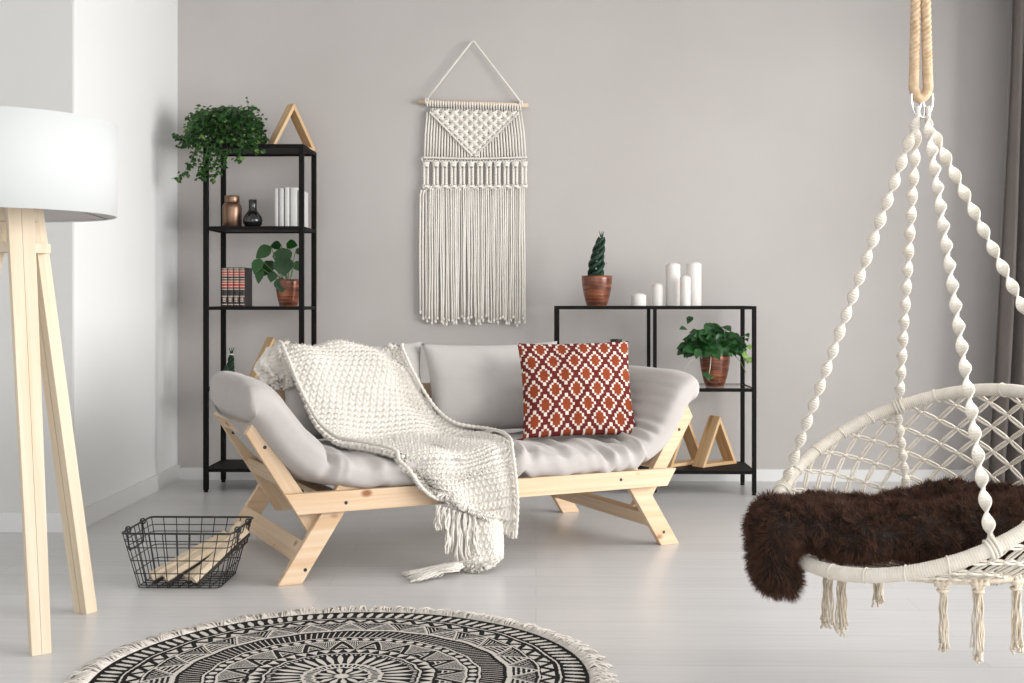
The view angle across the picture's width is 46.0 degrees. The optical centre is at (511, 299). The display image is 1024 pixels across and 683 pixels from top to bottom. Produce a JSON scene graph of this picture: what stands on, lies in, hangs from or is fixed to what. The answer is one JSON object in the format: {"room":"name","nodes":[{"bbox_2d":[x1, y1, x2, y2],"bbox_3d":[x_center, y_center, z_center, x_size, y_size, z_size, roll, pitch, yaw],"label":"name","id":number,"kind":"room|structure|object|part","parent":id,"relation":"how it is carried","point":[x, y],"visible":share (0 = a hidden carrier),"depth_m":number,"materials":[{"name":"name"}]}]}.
{"room":"living room","nodes":[
{"label":"living room","id":0,"kind":"room"},
{"bbox_2d":[0,0,73,512],"bbox_3d":[-3.115,-0.385,5.053,2.570,2.700,0.020,0,0,1],"label":"wall","id":1,"kind":"structure","parent":0,"point":[37,36],"depth_m":5.02,"materials":[{"name":"white paint"}]},
{"bbox_2d":[0,512,62,531],"bbox_3d":[-3.107,0.925,5.035,2.586,0.080,0.016,0,0,1],"label":"baseboard","id":2,"kind":"structure","parent":1,"relation":"attached to","point":[9,521],"depth_m":5.01,"materials":[{"name":"white paint"}]},
{"bbox_2d":[74,0,177,506],"bbox_3d":[-1.891,-0.385,5.766,0.150,2.700,1.455,0,0,1],"label":"wall","id":3,"kind":"structure","parent":0,"point":[126,51],"depth_m":5.68,"materials":[{"name":"white paint"}]},
{"bbox_2d":[83,464,180,526],"bbox_3d":[-1.808,0.925,5.755,0.016,0.080,1.475,0,0,1],"label":"baseboard","id":4,"kind":"structure","parent":3,"relation":"attached to","point":[96,511],"depth_m":5.67,"materials":[{"name":"white paint"}]},
{"bbox_2d":[0,480,1023,682],"bbox_3d":[-0.631,1.025,2.216,7.650,0.120,8.805,0,0,1],"label":"floor","id":5,"kind":"structure","parent":0,"point":[687,611],"depth_m":3.95,"materials":[{"name":"grey wood"}]},
{"bbox_2d":[0,106,117,655],"bbox_3d":[-1.483,0.227,3.470,0.660,1.476,0.660,0,0,1],"label":"floor lamp","id":6,"kind":"object","parent":5,"relation":"on","point":[56,166],"visible":1,"depth_m":3.36,"materials":[{"name":"white fabric"}]},
{"bbox_3d":[-1.581,0.317,3.477,0.045,1.323,0.060,10,-2,-8],"label":"leg","id":7,"kind":"part","parent":6,"relation":"part of","materials":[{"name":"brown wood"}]},
{"bbox_3d":[-1.345,0.316,3.358,0.074,1.315,0.030,-1,-8,-36],"label":"leg","id":8,"kind":"part","parent":6,"relation":"part of","materials":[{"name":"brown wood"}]},
{"bbox_3d":[-1.483,-0.378,3.470,0.660,0.267,0.660,0,0,1],"label":"lamp shade","id":9,"kind":"part","parent":6,"relation":"part of","materials":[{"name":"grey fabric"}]},
{"bbox_3d":[-1.483,-0.378,3.470,0.658,0.267,0.658,0,0,1],"label":"shade frame","id":10,"kind":"part","parent":6,"relation":"part of","materials":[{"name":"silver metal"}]},
{"bbox_3d":[-1.367,0.317,3.628,0.052,1.322,0.045,0,10,25],"label":"leg","id":11,"kind":"part","parent":6,"relation":"part of","materials":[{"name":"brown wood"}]},
{"bbox_2d":[121,516,253,588],"bbox_3d":[-1.107,0.862,4.138,0.393,0.201,0.317,0,0,1],"label":"wire basket","id":12,"kind":"object","parent":5,"relation":"on","point":[238,530],"visible":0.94,"depth_m":4.06,"materials":[{"name":"black metal"}]},
{"bbox_3d":[-1.292,0.804,4.136,0.023,0.086,0.156,0,0,1],"label":"handle","id":13,"kind":"part","parent":12,"relation":"part of","materials":[{"name":"black metal"}]},
{"bbox_2d":[149,530,226,583],"bbox_3d":[-1.103,0.880,4.128,0.278,0.159,0.045,0,0,-31],"label":"stick","id":14,"kind":"object","parent":12,"relation":"in","point":[170,564],"visible":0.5,"depth_m":4.09,"materials":[{"name":"brown wood"}]},
{"bbox_2d":[162,530,235,585],"bbox_3d":[-1.061,0.878,4.108,0.260,0.164,0.042,0,0,-31],"label":"stick","id":15,"kind":"object","parent":12,"relation":"in","point":[183,567],"visible":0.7,"depth_m":4.08,"materials":[{"name":"brown wood"}]},
{"bbox_2d":[183,521,242,583],"bbox_3d":[-1.025,0.868,4.151,0.038,0.186,0.244,0,0,42],"label":"stick","id":16,"kind":"object","parent":12,"relation":"in","point":[238,523],"visible":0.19,"depth_m":4.19,"materials":[{"name":"brown wood"}]},
{"bbox_2d":[189,526,249,586],"bbox_3d":[-0.998,0.872,4.111,0.047,0.181,0.231,0,0,44],"label":"stick","id":17,"kind":"object","parent":12,"relation":"in","point":[206,567],"visible":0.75,"depth_m":4.08,"materials":[{"name":"brown wood"}]},
{"bbox_3d":[-0.922,0.804,4.129,0.023,0.086,0.156,0,0,1],"label":"handle","id":18,"kind":"part","parent":12,"relation":"part of","materials":[{"name":"black metal"}]},
{"bbox_2d":[203,144,316,491],"bbox_3d":[-1.293,0.092,6.216,0.506,1.746,0.360,0,0,1],"label":"shelving unit","id":19,"kind":"object","parent":5,"relation":"on","point":[224,465],"visible":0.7,"depth_m":6.04,"materials":[{"name":"black metal"}]},
{"bbox_2d":[171,97,268,183],"bbox_3d":[-1.466,-0.806,6.134,0.480,0.463,0.350,0,0,-3],"label":"ivy","id":20,"kind":"object","parent":19,"relation":"on","point":[225,125],"visible":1,"depth_m":6.02,"materials":[{"name":"green plant"}]},
{"bbox_2d":[222,267,227,305],"bbox_3d":[-1.461,-0.067,6.204,0.028,0.198,0.163,0,0,1],"label":"book","id":21,"kind":"object","parent":19,"relation":"on","point":[224,269],"visible":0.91,"depth_m":6.12,"materials":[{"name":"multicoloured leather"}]},
{"bbox_2d":[223,348,234,371],"bbox_3d":[-1.440,0.341,6.160,0.080,0.199,0.080,0,0,1],"label":"potted snake plant","id":22,"kind":"object","parent":19,"relation":"on","point":[230,366],"visible":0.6,"depth_m":6.15,"materials":[{"name":"green plant"}]},
{"bbox_3d":[-1.293,0.852,6.216,0.457,0.012,0.336,0,0,1],"label":"shelf panel","id":23,"kind":"part","parent":19,"relation":"part of","materials":[{"name":"black metal"}]},
{"bbox_2d":[228,267,233,305],"bbox_3d":[-1.431,-0.067,6.203,0.028,0.198,0.163,0,0,1],"label":"book","id":24,"kind":"object","parent":19,"relation":"on","point":[230,269],"visible":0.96,"depth_m":6.12,"materials":[{"name":"paper"}]},
{"bbox_2d":[222,195,241,225],"bbox_3d":[-1.435,-0.453,6.180,0.099,0.165,0.099,0,0,1],"label":"lidded jar","id":25,"kind":"object","parent":19,"relation":"on","point":[232,208],"visible":0.8,"depth_m":6.14,"materials":[{"name":"orange metal"}]},
{"bbox_3d":[-1.435,-0.516,6.180,0.076,0.037,0.076,0,0,1],"label":"lid","id":26,"kind":"part","parent":25,"relation":"part of","materials":[{"name":"orange metal"}]},
{"bbox_2d":[234,267,238,305],"bbox_3d":[-1.401,-0.067,6.203,0.028,0.198,0.163,0,0,1],"label":"book","id":27,"kind":"object","parent":19,"relation":"on","point":[236,269],"visible":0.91,"depth_m":6.12,"materials":[{"name":"multicoloured paper"}]},
{"bbox_2d":[239,267,251,305],"bbox_3d":[-1.371,-0.067,6.202,0.028,0.198,0.163,0,0,1],"label":"book","id":28,"kind":"object","parent":19,"relation":"on","point":[245,274],"visible":1,"depth_m":6.14,"materials":[{"name":"black paper"}]},
{"bbox_2d":[243,199,262,225],"bbox_3d":[-1.325,-0.442,6.158,0.100,0.143,0.100,0,0,1],"label":"vase","id":29,"kind":"object","parent":19,"relation":"on","point":[252,217],"visible":0.82,"depth_m":6.13,"materials":[{"name":"black glass"}]},
{"bbox_3d":[-1.293,0.037,6.216,0.455,0.006,0.309,0,0,1],"label":"glass shelf","id":30,"kind":"part","parent":19,"relation":"part of","materials":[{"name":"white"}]},
{"bbox_3d":[-1.293,-0.364,6.216,0.457,0.012,0.336,0,0,1],"label":"shelf panel","id":31,"kind":"part","parent":19,"relation":"part of","materials":[{"name":"black metal"}]},
{"bbox_2d":[249,337,274,378],"bbox_3d":[-1.253,0.316,6.245,0.259,0.247,0.075,0,0,-39],"label":"triangle","id":32,"kind":"object","parent":19,"relation":"on","point":[269,341],"visible":0.29,"depth_m":6.22,"materials":[{"name":"brown wood"}]},
{"bbox_3d":[-1.293,-0.775,6.216,0.457,0.012,0.336,0,0,1],"label":"shelf panel","id":33,"kind":"part","parent":19,"relation":"part of","materials":[{"name":"black metal"}]},
{"bbox_2d":[251,240,298,306],"bbox_3d":[-1.194,-0.139,6.145,0.247,0.344,0.132,0,0,1],"label":"plant","id":34,"kind":"object","parent":19,"relation":"on","point":[287,290],"visible":0.91,"depth_m":6.11,"materials":[{"name":"green plant"}]},
{"bbox_3d":[-1.140,-0.036,6.144,0.132,0.138,0.132,0,0,1],"label":"pot","id":35,"kind":"part","parent":34,"relation":"part of","materials":[{"name":"orange metal"}]},
{"bbox_2d":[275,188,278,225],"bbox_3d":[-1.204,-0.470,6.237,0.019,0.200,0.156,0,0,1],"label":"book","id":36,"kind":"object","parent":19,"relation":"on","point":[276,189],"visible":0.42,"depth_m":6.16,"materials":[{"name":"white paper"}]},
{"bbox_2d":[279,188,284,225],"bbox_3d":[-1.178,-0.471,6.237,0.023,0.201,0.156,0,0,1],"label":"book","id":37,"kind":"object","parent":19,"relation":"on","point":[281,190],"visible":0.44,"depth_m":6.16,"materials":[{"name":"white paper"}]},
{"bbox_2d":[285,187,289,225],"bbox_3d":[-1.149,-0.473,6.236,0.024,0.205,0.156,0,0,1],"label":"book","id":38,"kind":"object","parent":19,"relation":"on","point":[287,189],"visible":0.42,"depth_m":6.16,"materials":[{"name":"white paper"}]},
{"bbox_2d":[268,103,315,150],"bbox_3d":[-1.151,-0.902,6.275,0.259,0.239,0.075,0,0,-39],"label":"triangle","id":39,"kind":"object","parent":19,"relation":"on","point":[291,111],"visible":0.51,"depth_m":6.27,"materials":[{"name":"brown wood"}]},
{"bbox_2d":[290,188,298,225],"bbox_3d":[-1.114,-0.472,6.235,0.036,0.204,0.156,0,0,1],"label":"book","id":40,"kind":"object","parent":19,"relation":"on","point":[293,191],"visible":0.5,"depth_m":6.16,"materials":[{"name":"white paper"}]},
{"bbox_2d":[298,190,307,227],"bbox_3d":[-1.080,-0.466,6.235,0.022,0.190,0.156,0,0,1],"label":"book","id":41,"kind":"object","parent":19,"relation":"on","point":[305,193],"visible":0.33,"depth_m":6.24,"materials":[{"name":"white paper"}]},
{"bbox_2d":[63,605,618,682],"bbox_3d":[-0.432,0.954,3.066,1.407,0.022,1.405,0,0,41],"label":"round rug","id":42,"kind":"object","parent":5,"relation":"on","point":[402,645],"visible":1,"depth_m":3.26,"materials":[{"name":"fabric"}]},
{"bbox_2d":[210,365,698,585],"bbox_3d":[-0.253,0.612,4.773,1.810,0.706,0.905,0,0,-26],"label":"sofa","id":43,"kind":"object","parent":5,"relation":"on","point":[284,458],"visible":0.76,"depth_m":4.46,"materials":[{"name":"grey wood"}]},
{"bbox_3d":[-1.011,0.792,4.853,0.308,0.345,0.028,0,0,-26],"label":"leg","id":44,"kind":"part","parent":43,"relation":"part of","materials":[{"name":"brown wood"}]},
{"bbox_3d":[-0.656,0.792,4.136,0.308,0.345,0.028,0,0,-26],"label":"leg","id":45,"kind":"part","parent":43,"relation":"part of","materials":[{"name":"brown wood"}]},
{"bbox_2d":[285,342,421,438],"bbox_3d":[-0.629,0.365,4.832,0.622,0.384,0.179,0,0,-29],"label":"cushion","id":46,"kind":"object","parent":43,"relation":"on","point":[294,402],"visible":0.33,"depth_m":4.69,"materials":[{"name":"grey fabric"}]},
{"bbox_2d":[252,338,519,582],"bbox_3d":[-0.469,0.557,4.618,0.687,0.810,1.109,0,0,-42],"label":"knitted blanket","id":47,"kind":"object","parent":43,"relation":"on","point":[358,398],"visible":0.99,"depth_m":4.57,"materials":[{"name":"beige fabric"}]},
{"bbox_3d":[-0.209,0.471,4.679,1.805,0.424,0.697,0,0,-26],"label":"futon mattress","id":48,"kind":"part","parent":43,"relation":"part of","materials":[{"name":"grey fabric"}]},
{"bbox_3d":[-0.064,0.690,4.397,1.569,0.072,0.029,0,0,-26],"label":"seat rail","id":49,"kind":"part","parent":43,"relation":"part of","materials":[{"name":"brown wood"}]},
{"bbox_2d":[421,341,556,430],"bbox_3d":[-0.067,0.365,5.048,0.640,0.373,0.231,0,0,-30],"label":"cushion","id":50,"kind":"object","parent":43,"relation":"on","point":[472,385],"visible":0.64,"depth_m":4.93,"materials":[{"name":"grey fabric"}]},
{"bbox_3d":[0.167,0.792,5.437,0.299,0.345,0.028,0,0,-26],"label":"leg","id":51,"kind":"part","parent":43,"relation":"part of","materials":[{"name":"brown wood"}]},
{"bbox_2d":[517,341,635,440],"bbox_3d":[0.262,0.368,4.814,0.512,0.402,0.211,0,0,-5],"label":"patterned pillow","id":52,"kind":"object","parent":43,"relation":"on","point":[578,388],"visible":1,"depth_m":4.75,"materials":[{"name":"brown fabric"}]},
{"bbox_3d":[0.523,0.792,4.720,0.299,0.345,0.028,0,0,-26],"label":"leg","id":53,"kind":"part","parent":43,"relation":"part of","materials":[{"name":"brown wood"}]},
{"bbox_2d":[554,306,756,495],"bbox_3d":[0.714,0.497,6.135,0.994,0.935,0.356,0,0,1],"label":"shelving unit","id":54,"kind":"object","parent":5,"relation":"on","point":[741,468],"visible":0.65,"depth_m":5.96,"materials":[{"name":"black metal"}]},
{"bbox_2d":[582,231,611,305],"bbox_3d":[0.429,-0.160,6.093,0.155,0.379,0.155,0,0,1],"label":"potted snake plant","id":55,"kind":"object","parent":54,"relation":"on","point":[596,286],"visible":1,"depth_m":6.05,"materials":[{"name":"green plant"}]},
{"bbox_3d":[0.429,-0.046,6.093,0.155,0.153,0.155,0,0,1],"label":"pot","id":56,"kind":"part","parent":55,"relation":"part of","materials":[{"name":"brown ceramic"}]},
{"bbox_2d":[610,339,621,341],"bbox_3d":[0.530,0.318,6.141,0.145,0.237,0.145,0,0,1],"label":"vase","id":57,"kind":"object","parent":54,"relation":"on","point":[611,340],"visible":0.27,"depth_m":6.12,"materials":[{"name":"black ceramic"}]},
{"bbox_2d":[631,291,645,305],"bbox_3d":[0.640,-0.009,6.088,0.076,0.076,0.076,0,0,1],"label":"pillar candle","id":58,"kind":"object","parent":54,"relation":"on","point":[637,299],"visible":1,"depth_m":6.06,"materials":[{"name":"white wax"}]},
{"bbox_2d":[652,281,662,305],"bbox_3d":[0.736,-0.034,6.087,0.055,0.126,0.055,0,0,1],"label":"pillar candle","id":59,"kind":"object","parent":54,"relation":"on","point":[657,288],"visible":1,"depth_m":6.06,"materials":[{"name":"white wax"}]},
{"bbox_2d":[666,260,679,305],"bbox_3d":[0.817,-0.086,6.115,0.074,0.231,0.074,0,0,1],"label":"pillar candle","id":60,"kind":"object","parent":54,"relation":"on","point":[672,269],"visible":0.97,"depth_m":6.08,"materials":[{"name":"white wax"}]},
{"bbox_2d":[667,423,698,466],"bbox_3d":[0.874,0.717,6.173,0.259,0.251,0.075,0,0,-39],"label":"triangle","id":61,"kind":"object","parent":54,"relation":"on","point":[689,437],"visible":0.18,"depth_m":6.18,"materials":[{"name":"brown wood"}]},
{"bbox_3d":[0.874,0.835,6.173,0.259,0.016,0.075,0,0,-39],"label":"board","id":62,"kind":"part","parent":61,"relation":"part of","materials":[{"name":"brown wood"}]},
{"bbox_2d":[680,273,690,305],"bbox_3d":[0.866,-0.053,6.024,0.054,0.164,0.054,0,0,1],"label":"pillar candle","id":63,"kind":"object","parent":54,"relation":"on","point":[685,281],"visible":1,"depth_m":6.00,"materials":[{"name":"white wax"}]},
{"bbox_2d":[686,262,701,305],"bbox_3d":[0.928,-0.089,6.143,0.076,0.236,0.076,0,0,1],"label":"pillar candle","id":64,"kind":"object","parent":54,"relation":"on","point":[693,269],"visible":0.95,"depth_m":6.11,"materials":[{"name":"white wax"}]},
{"bbox_3d":[0.714,0.850,6.135,0.952,0.012,0.334,0,0,1],"label":"shelf panel","id":65,"kind":"part","parent":54,"relation":"part of","materials":[{"name":"black metal"}]},
{"bbox_2d":[676,316,751,386],"bbox_3d":[1.028,0.259,6.079,0.397,0.356,0.242,0,0,1],"label":"potted trailing plant","id":66,"kind":"object","parent":54,"relation":"on","point":[714,347],"visible":1,"depth_m":6.04,"materials":[{"name":"green plant"}]},
{"bbox_3d":[1.027,0.354,6.101,0.154,0.165,0.154,0,0,1],"label":"pot","id":67,"kind":"part","parent":66,"relation":"part of","materials":[{"name":"orange metal"}]},
{"bbox_2d":[692,415,736,467],"bbox_3d":[1.037,0.717,6.164,0.259,0.251,0.075,0,0,-39],"label":"triangle","id":68,"kind":"object","parent":54,"relation":"on","point":[714,429],"visible":1,"depth_m":6.14,"materials":[{"name":"brown wood"}]},
{"bbox_3d":[1.037,0.835,6.164,0.259,0.016,0.075,0,0,-39],"label":"board","id":69,"kind":"part","parent":68,"relation":"part of","materials":[{"name":"brown wood"}]},
{"bbox_3d":[0.714,0.441,6.135,0.950,0.006,0.312,0,0,1],"label":"glass shelf","id":70,"kind":"part","parent":54,"relation":"part of","materials":[{"name":"white"}]},
{"bbox_2d":[178,0,1011,469],"bbox_3d":[0.665,-0.385,6.518,5.230,2.700,0.150,0,0,1],"label":"wall","id":71,"kind":"structure","parent":0,"point":[756,143],"depth_m":6.44,"materials":[{"name":"beige paint"}]},
{"bbox_2d":[418,41,528,326],"bbox_3d":[-0.206,-0.621,6.433,0.589,1.531,0.040,0,0,1],"label":"macrame wall hanging","id":72,"kind":"object","parent":71,"relation":"attached to","point":[455,117],"depth_m":6.43,"materials":[{"name":"beige fabric"}]},
{"bbox_3d":[-0.203,-1.207,6.433,0.522,0.358,0.040,0,0,1],"label":"hanging cord","id":73,"kind":"part","parent":72,"relation":"part of","materials":[{"name":"white fabric"}]},
{"bbox_3d":[-0.202,-0.828,6.433,0.574,0.488,0.036,0,0,1],"label":"knotted panel","id":74,"kind":"part","parent":72,"relation":"part of","materials":[{"name":"white fabric"}]},
{"bbox_2d":[180,467,975,481],"bbox_3d":[0.646,0.933,6.435,4.864,0.063,0.016,0,0,1],"label":"baseboard","id":75,"kind":"structure","parent":71,"relation":"attached to","point":[186,473],"depth_m":6.41,"materials":[{"name":"white paint"}]},
{"bbox_3d":[-0.631,-1.785,2.215,7.650,0.100,8.805,0,0,1],"label":"ceiling","id":76,"kind":"structure","parent":0,"visible":0},
{"bbox_2d":[773,0,1023,663],"bbox_3d":[0.998,-0.458,2.928,0.759,2.554,0.736,0,0,22],"label":"chair","id":77,"kind":"object","parent":76,"relation":"hanging from","point":[941,572],"visible":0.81,"depth_m":2.94,"materials":[{"name":"beige fabric"}]},
{"bbox_3d":[0.842,0.023,3.054,0.389,0.993,0.040,0,0,40],"label":"suspension cord","id":78,"kind":"part","parent":77,"relation":"part of","materials":[{"name":"beige fabric"}]},
{"bbox_2d":[738,474,1023,604],"bbox_3d":[1.066,0.586,2.982,1.050,0.272,0.532,0,0,1],"label":"fur throw","id":79,"kind":"object","parent":77,"relation":"in","point":[941,517],"visible":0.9,"depth_m":2.79,"materials":[{"name":"brown fur"}]},
{"bbox_3d":[1.019,-0.080,3.119,0.037,0.786,0.363,0,0,11],"label":"suspension cord","id":80,"kind":"part","parent":77,"relation":"part of","materials":[{"name":"beige fabric"}]},
{"bbox_3d":[1.013,0.039,2.738,0.039,1.024,0.406,0,0,-2],"label":"suspension cord","id":81,"kind":"part","parent":77,"relation":"part of","materials":[{"name":"beige fabric"}]},
{"bbox_3d":[1.179,-0.079,2.872,0.377,0.788,0.038,0,0,22],"label":"suspension cord","id":82,"kind":"part","parent":77,"relation":"part of","materials":[{"name":"beige fabric"}]},
{"bbox_2d":[987,0,1023,484],"bbox_3d":[2.691,-0.383,6.069,0.600,2.672,0.124,0,0,1],"label":"curtain","id":83,"kind":"object","parent":76,"relation":"hanging from","point":[1009,340],"visible":0.82,"depth_m":6.07,"materials":[{"name":"grey fabric"}]}
]}

